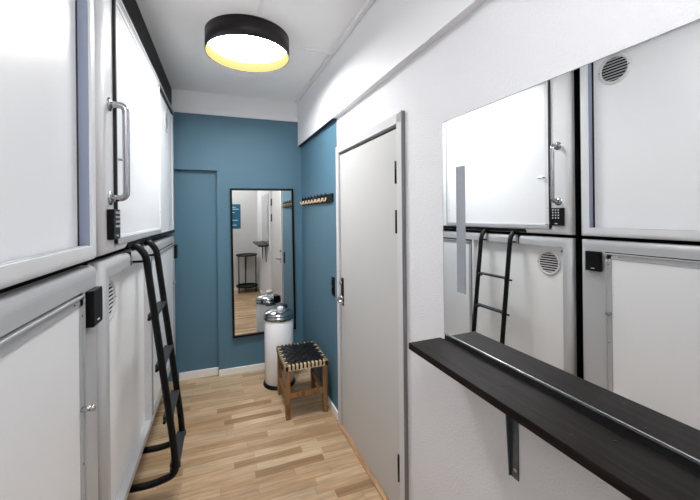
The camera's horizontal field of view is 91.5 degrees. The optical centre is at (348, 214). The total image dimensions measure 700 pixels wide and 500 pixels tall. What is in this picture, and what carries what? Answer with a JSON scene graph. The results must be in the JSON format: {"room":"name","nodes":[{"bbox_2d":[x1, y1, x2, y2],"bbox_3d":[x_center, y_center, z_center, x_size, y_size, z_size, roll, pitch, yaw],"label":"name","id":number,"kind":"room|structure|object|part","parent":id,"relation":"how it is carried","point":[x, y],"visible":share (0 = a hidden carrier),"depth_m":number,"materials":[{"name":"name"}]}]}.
{"room":"dormitory","nodes":[
{"label":"dormitory","id":0,"kind":"room"},
{"bbox_2d":[171,89,302,369],"bbox_3d":[-1.529,0.198,3.258,2.710,2.736,0.100,-1,0,-20],"label":"wall","id":1,"kind":"structure","parent":0,"point":[243,152],"depth_m":3.36,"materials":[{"name":"blue paint"}]},
{"bbox_2d":[168,170,218,381],"bbox_3d":[-1.676,0.572,3.232,0.810,1.990,0.045,-1,0,-20],"label":"door","id":2,"kind":"structure","parent":1,"relation":"in","point":[195,192],"depth_m":3.28,"materials":[{"name":"blue paint"}]},
{"bbox_2d":[179,363,264,380],"bbox_3d":[-1.042,1.525,3.399,1.175,0.072,0.064,-1,0,-20],"label":"baseboard","id":3,"kind":"structure","parent":1,"relation":"attached to","point":[194,374],"depth_m":3.31,"materials":[{"name":"white"}]},
{"bbox_2d":[171,105,297,121],"bbox_3d":[-1.615,-0.986,3.170,2.390,0.062,0.014,-1,0,-20],"label":"trim","id":4,"kind":"structure","parent":1,"relation":"attached to","point":[176,108],"depth_m":3.34,"materials":[{"name":"white paint"}]},
{"bbox_2d":[230,188,295,337],"bbox_3d":[-0.854,0.466,3.427,0.622,1.455,0.026,-1,0,-22],"label":"framed mirror","id":5,"kind":"object","parent":1,"relation":"attached to","point":[261,220],"visible":0.98,"depth_m":3.41,"materials":[{"name":"black metal"}]},
{"bbox_2d":[136,0,366,101],"bbox_3d":[-0.894,-1.217,1.373,2.800,0.080,4.287,-1,0,-20],"label":"ceiling","id":6,"kind":"structure","parent":0,"point":[175,28],"depth_m":2.27,"materials":[{"name":"white paint"}]},
{"bbox_2d":[204,14,288,71],"bbox_3d":[-0.670,-1.118,2.268,0.536,0.121,0.536,-1,0,-20],"label":"ceiling lamp","id":7,"kind":"object","parent":6,"relation":"attached to","point":[241,42],"visible":1,"depth_m":2.21,"materials":[{"name":"black metal"}]},
{"bbox_2d":[208,35,285,62],"bbox_3d":[-0.670,-1.118,2.268,0.504,0.010,0.504,-1,0,-20],"label":"diffuser","id":8,"kind":"object","parent":7,"relation":"attached to","point":[229,48],"depth_m":2.30,"materials":[{"name":"white plastic"}]},
{"bbox_2d":[258,0,263,14],"bbox_3d":[-0.285,-1.176,1.354,0.022,0.014,1.350,-1,0,-20],"label":"duct","id":9,"kind":"object","parent":6,"relation":"attached to","point":[260,9],"visible":1,"depth_m":1.92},
{"bbox_2d":[289,44,330,53],"bbox_3d":[-0.264,-1.174,2.430,0.385,0.018,0.018,-1,0,-20],"label":"duct","id":10,"kind":"object","parent":6,"relation":"attached to","point":[290,46],"visible":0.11,"depth_m":2.42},
{"bbox_2d":[295,0,374,102],"bbox_3d":[0.187,-1.177,1.712,0.030,0.022,3.957,-1,0,-22],"label":"duct","id":11,"kind":"object","parent":6,"relation":"attached to","point":[368,4],"visible":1,"depth_m":2.32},
{"bbox_2d":[127,369,382,499],"bbox_3d":[-0.865,1.599,1.373,2.800,0.080,4.287,-1,0,-20],"label":"floor","id":12,"kind":"structure","parent":0,"point":[239,444],"depth_m":2.25,"materials":[{"name":"brown wood"}]},
{"bbox_2d":[263,303,294,390],"bbox_3d":[-0.646,1.200,3.156,0.292,0.714,0.346,-1,0,-20],"label":"pedal bin","id":13,"kind":"object","parent":12,"relation":"on","point":[278,322],"visible":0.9,"depth_m":3.05,"materials":[{"name":"white metal"}]},
{"bbox_3d":[-0.650,0.896,3.158,0.268,0.049,0.268,-1,0,-20],"label":"lid","id":14,"kind":"part","parent":13,"relation":"part of","materials":[{"name":"silver metal"}]},
{"bbox_3d":[-0.630,0.860,3.133,0.060,0.034,0.060,-1,0,-20],"label":"lid knob","id":15,"kind":"part","parent":13,"relation":"part of","materials":[{"name":"silver metal"}]},
{"bbox_2d":[276,341,327,420],"bbox_3d":[-0.395,1.345,2.825,0.352,0.419,0.448,-1,0,-20],"label":"stool","id":16,"kind":"object","parent":12,"relation":"on","point":[304,355],"visible":1,"depth_m":2.68,"materials":[{"name":"brown wood"}]},
{"bbox_3d":[-0.600,1.370,2.957,0.036,0.372,0.036,-1,0,-20],"label":"leg","id":17,"kind":"part","parent":16,"relation":"part of","materials":[{"name":"brown wood"}]},
{"bbox_3d":[-0.465,1.369,2.591,0.036,0.372,0.036,-1,0,-20],"label":"leg","id":18,"kind":"part","parent":16,"relation":"part of","materials":[{"name":"brown wood"}]},
{"bbox_3d":[-0.397,1.157,2.825,0.352,0.043,0.448,-1,0,-20],"label":"woven seat","id":19,"kind":"part","parent":16,"relation":"part of","materials":[{"name":"leather"}]},
{"bbox_3d":[-0.397,1.164,2.825,0.342,0.044,0.438,-1,0,-20],"label":"seat rail","id":20,"kind":"part","parent":16,"relation":"part of","materials":[{"name":"brown wood"}]},
{"bbox_3d":[-0.325,1.367,3.059,0.036,0.372,0.036,-1,0,-20],"label":"leg","id":21,"kind":"part","parent":16,"relation":"part of","materials":[{"name":"brown wood"}]},
{"bbox_3d":[-0.189,1.366,2.693,0.036,0.372,0.036,-1,0,-20],"label":"leg","id":22,"kind":"part","parent":16,"relation":"part of","materials":[{"name":"brown wood"}]},
{"bbox_3d":[-1.432,1.423,1.070,1.030,0.283,3.840,-1,0,-20],"label":"base frame","id":23,"kind":"object","parent":12,"relation":"on","visible":0},
{"bbox_2d":[0,265,102,499],"bbox_3d":[-1.087,0.726,0.117,1.229,1.100,1.850,-1,0,-20],"label":"capsule","id":24,"kind":"object","parent":23,"relation":"on","point":[49,427],"visible":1,"depth_m":0.85,"materials":[{"name":"white plastic"}]},
{"bbox_3d":[-0.537,0.724,0.277,0.015,0.896,1.581,-1,0,-20],"label":"door","id":25,"kind":"part","parent":24,"relation":"part of","materials":[{"name":"white plastic"}]},
{"bbox_2d":[0,0,95,288],"bbox_3d":[-1.115,-0.399,0.111,1.193,1.110,1.850,-1,0,-20],"label":"capsule","id":26,"kind":"object","parent":24,"relation":"on","point":[48,164],"visible":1,"depth_m":0.91,"materials":[{"name":"white plastic"}]},
{"bbox_3d":[-0.567,0.102,0.302,0.018,0.007,1.770,-1,0,-20],"label":"rail","id":27,"kind":"part","parent":26,"relation":"part of","materials":[{"name":"grey metal"}]},
{"bbox_3d":[-0.791,0.588,1.034,0.036,0.019,0.018,-1,0,-20],"label":"knob","id":28,"kind":"part","parent":24,"relation":"part of","materials":[{"name":"silver metal"}]},
{"bbox_2d":[70,235,177,499],"bbox_3d":[-1.770,0.733,1.954,1.223,1.101,1.950,-1,0,-20],"label":"capsule","id":29,"kind":"object","parent":23,"relation":"on","point":[129,391],"visible":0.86,"depth_m":1.63,"materials":[{"name":"white plastic"}]},
{"bbox_2d":[109,279,115,321],"bbox_3d":[-0.981,0.352,1.393,0.009,0.174,0.174,-1,0,-20],"label":"vent grille","id":30,"kind":"object","parent":29,"relation":"attached to","point":[112,290],"depth_m":1.44,"materials":[{"name":"grey plastic"}]},
{"bbox_3d":[-1.085,0.727,1.654,0.014,0.982,0.810,-1,0,-20],"label":"panel","id":31,"kind":"part","parent":29,"relation":"part of","materials":[{"name":"white plastic"}]},
{"bbox_2d":[94,0,173,256],"bbox_3d":[-1.764,-0.392,1.961,1.260,1.110,1.950,-1,0,-20],"label":"capsule","id":32,"kind":"object","parent":29,"relation":"on","point":[134,158],"visible":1,"depth_m":1.54,"materials":[{"name":"white plastic"}]},
{"bbox_3d":[-0.891,-0.244,1.326,0.068,0.388,0.024,-1,0,-20],"label":"grab handle","id":33,"kind":"part","parent":32,"relation":"part of","materials":[{"name":"silver metal"}]},
{"bbox_3d":[-1.128,-0.388,1.851,0.015,0.952,0.970,-1,0,-20],"label":"door","id":34,"kind":"part","parent":32,"relation":"part of","materials":[{"name":"white plastic"}]},
{"bbox_3d":[-1.126,-0.386,1.852,0.024,1.015,1.028,-1,0,-20],"label":"door frame","id":35,"kind":"part","parent":32,"relation":"part of","materials":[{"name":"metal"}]},
{"bbox_3d":[-1.254,-0.904,2.197,0.018,0.017,1.765,-1,0,-20],"label":"rail","id":36,"kind":"part","parent":32,"relation":"part of","materials":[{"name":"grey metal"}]},
{"bbox_2d":[122,0,171,104],"bbox_3d":[-0.964,-1.061,1.293,0.020,0.231,3.987,-1,0,-20],"label":"trim","id":37,"kind":"structure","parent":32,"relation":"attached to","point":[131,6],"depth_m":2.15,"materials":[{"name":"black"}]},
{"bbox_3d":[-1.284,0.142,2.289,0.013,0.024,1.585,-1,0,-20],"label":"rail","id":38,"kind":"part","parent":32,"relation":"part of","materials":[{"name":"black"}]},
{"bbox_3d":[-1.436,-0.382,2.658,0.014,1.016,0.680,-1,0,-20],"label":"panel","id":39,"kind":"part","parent":32,"relation":"part of","materials":[{"name":"white plastic"}]},
{"bbox_2d":[164,111,168,132],"bbox_3d":[-1.440,-0.730,2.690,0.009,0.170,0.170,-1,0,-20],"label":"vent grille","id":40,"kind":"object","parent":32,"relation":"attached to","point":[166,124],"depth_m":2.67,"materials":[{"name":"grey plastic"}]},
{"bbox_3d":[-1.206,0.729,2.031,0.049,0.982,0.022,-1,0,-20],"label":"door post","id":41,"kind":"part","parent":29,"relation":"part of","materials":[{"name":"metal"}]},
{"bbox_2d":[129,240,185,492],"bbox_3d":[-1.006,0.731,1.786,0.242,1.185,0.325,-1,0,-20],"label":"ladder","id":42,"kind":"object","parent":29,"relation":"attached to","point":[172,399],"visible":1,"depth_m":1.67,"materials":[{"name":"black metal"}]},
{"bbox_3d":[-1.057,0.731,1.918,0.237,1.185,0.032,-1,0,-20],"label":"rail","id":43,"kind":"part","parent":42,"relation":"part of","materials":[{"name":"black metal"}]},
{"bbox_3d":[-1.367,0.732,2.511,0.015,0.897,0.917,-1,0,-20],"label":"door","id":44,"kind":"part","parent":29,"relation":"part of","materials":[{"name":"white laminate"}]},
{"bbox_3d":[-1.365,0.732,2.512,0.024,0.955,0.975,-1,0,-20],"label":"door frame","id":45,"kind":"part","parent":29,"relation":"part of","materials":[{"name":"grey metal"}]},
{"bbox_2d":[301,0,699,499],"bbox_3d":[0.302,0.179,1.758,0.120,2.736,4.187,-1,0,-22],"label":"wall","id":46,"kind":"structure","parent":0,"point":[457,440],"depth_m":1.35,"materials":[{"name":"white painted plaster"},{"name":"blue paint"}]},
{"bbox_2d":[300,193,333,205],"bbox_3d":[-0.318,-0.136,3.069,0.054,0.082,0.950,-1,0,-22],"label":"coat rack","id":47,"kind":"object","parent":46,"relation":"attached to","point":[326,198],"visible":1,"depth_m":2.95,"materials":[{"name":"black"}]},
{"bbox_2d":[306,368,337,419],"bbox_3d":[-0.281,1.524,3.072,0.014,0.058,1.071,-1,0,-22],"label":"baseboard","id":48,"kind":"structure","parent":46,"relation":"attached to","point":[334,410],"depth_m":2.70,"materials":[{"name":"white"}]},
{"bbox_2d":[331,276,334,295],"bbox_3d":[-0.126,0.557,2.653,0.019,0.144,0.050,-1,0,-20],"label":"wall switch","id":49,"kind":"object","parent":46,"relation":"attached to","point":[332,277],"visible":1,"depth_m":2.63,"materials":[{"name":"black plastic"}]},
{"bbox_2d":[335,110,408,499],"bbox_3d":[0.121,0.523,2.109,0.164,2.052,0.958,-1,0,-22],"label":"door","id":50,"kind":"structure","parent":46,"relation":"in","point":[371,298],"depth_m":1.97,"materials":[{"name":"grey wood"}]},
{"bbox_3d":[-0.054,0.601,2.401,0.054,0.038,0.139,-1,0,-22],"label":"handle","id":51,"kind":"part","parent":50,"relation":"part of","materials":[{"name":"silver metal"}]},
{"bbox_3d":[-0.047,0.555,2.459,0.009,0.200,0.040,-1,0,-22],"label":"handle plate","id":52,"kind":"part","parent":50,"relation":"part of","materials":[{"name":"black plastic"}]},
{"bbox_2d":[298,0,475,145],"bbox_3d":[0.204,-0.730,1.723,0.002,0.012,3.987,-1,0,-22],"label":"trim","id":53,"kind":"structure","parent":46,"relation":"attached to","point":[471,1],"depth_m":1.58,"materials":[{"name":"white paint"}]},
{"bbox_2d":[297,0,486,146],"bbox_3d":[0.219,-0.955,1.729,0.035,0.467,3.987,-1,0,-22],"label":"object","id":54,"kind":"structure","parent":46,"relation":"attached to","point":[389,30],"depth_m":1.89,"materials":[{"name":"white paint"}]},
{"bbox_2d":[505,414,518,481],"bbox_3d":[0.449,0.674,1.040,0.150,0.304,0.032,-1,0,-22],"label":"shelf bracket","id":55,"kind":"object","parent":46,"relation":"attached to","point":[512,427],"visible":0.39,"depth_m":1.07,"materials":[{"name":"metal"}]},
{"bbox_2d":[409,335,699,499],"bbox_3d":[0.491,0.502,0.909,0.168,0.038,0.972,-1,0,-22],"label":"wall shelf","id":56,"kind":"object","parent":46,"relation":"attached to","point":[635,465],"visible":1,"depth_m":0.79,"materials":[{"name":"black wood"}]},
{"bbox_2d":[442,19,699,464],"bbox_3d":[0.551,0.055,0.963,0.008,0.856,0.904,-1,0,-22],"label":"wall mirror","id":57,"kind":"object","parent":46,"relation":"attached to","point":[582,184],"depth_m":0.84,"materials":[{"name":"clear glass"}]},
{"bbox_3d":[0.421,0.057,1.283,0.001,0.478,0.049,-1,0,-22],"label":"film strip","id":58,"kind":"part","parent":57,"relation":"part of","materials":[{"name":"grey plastic"}]}
]}

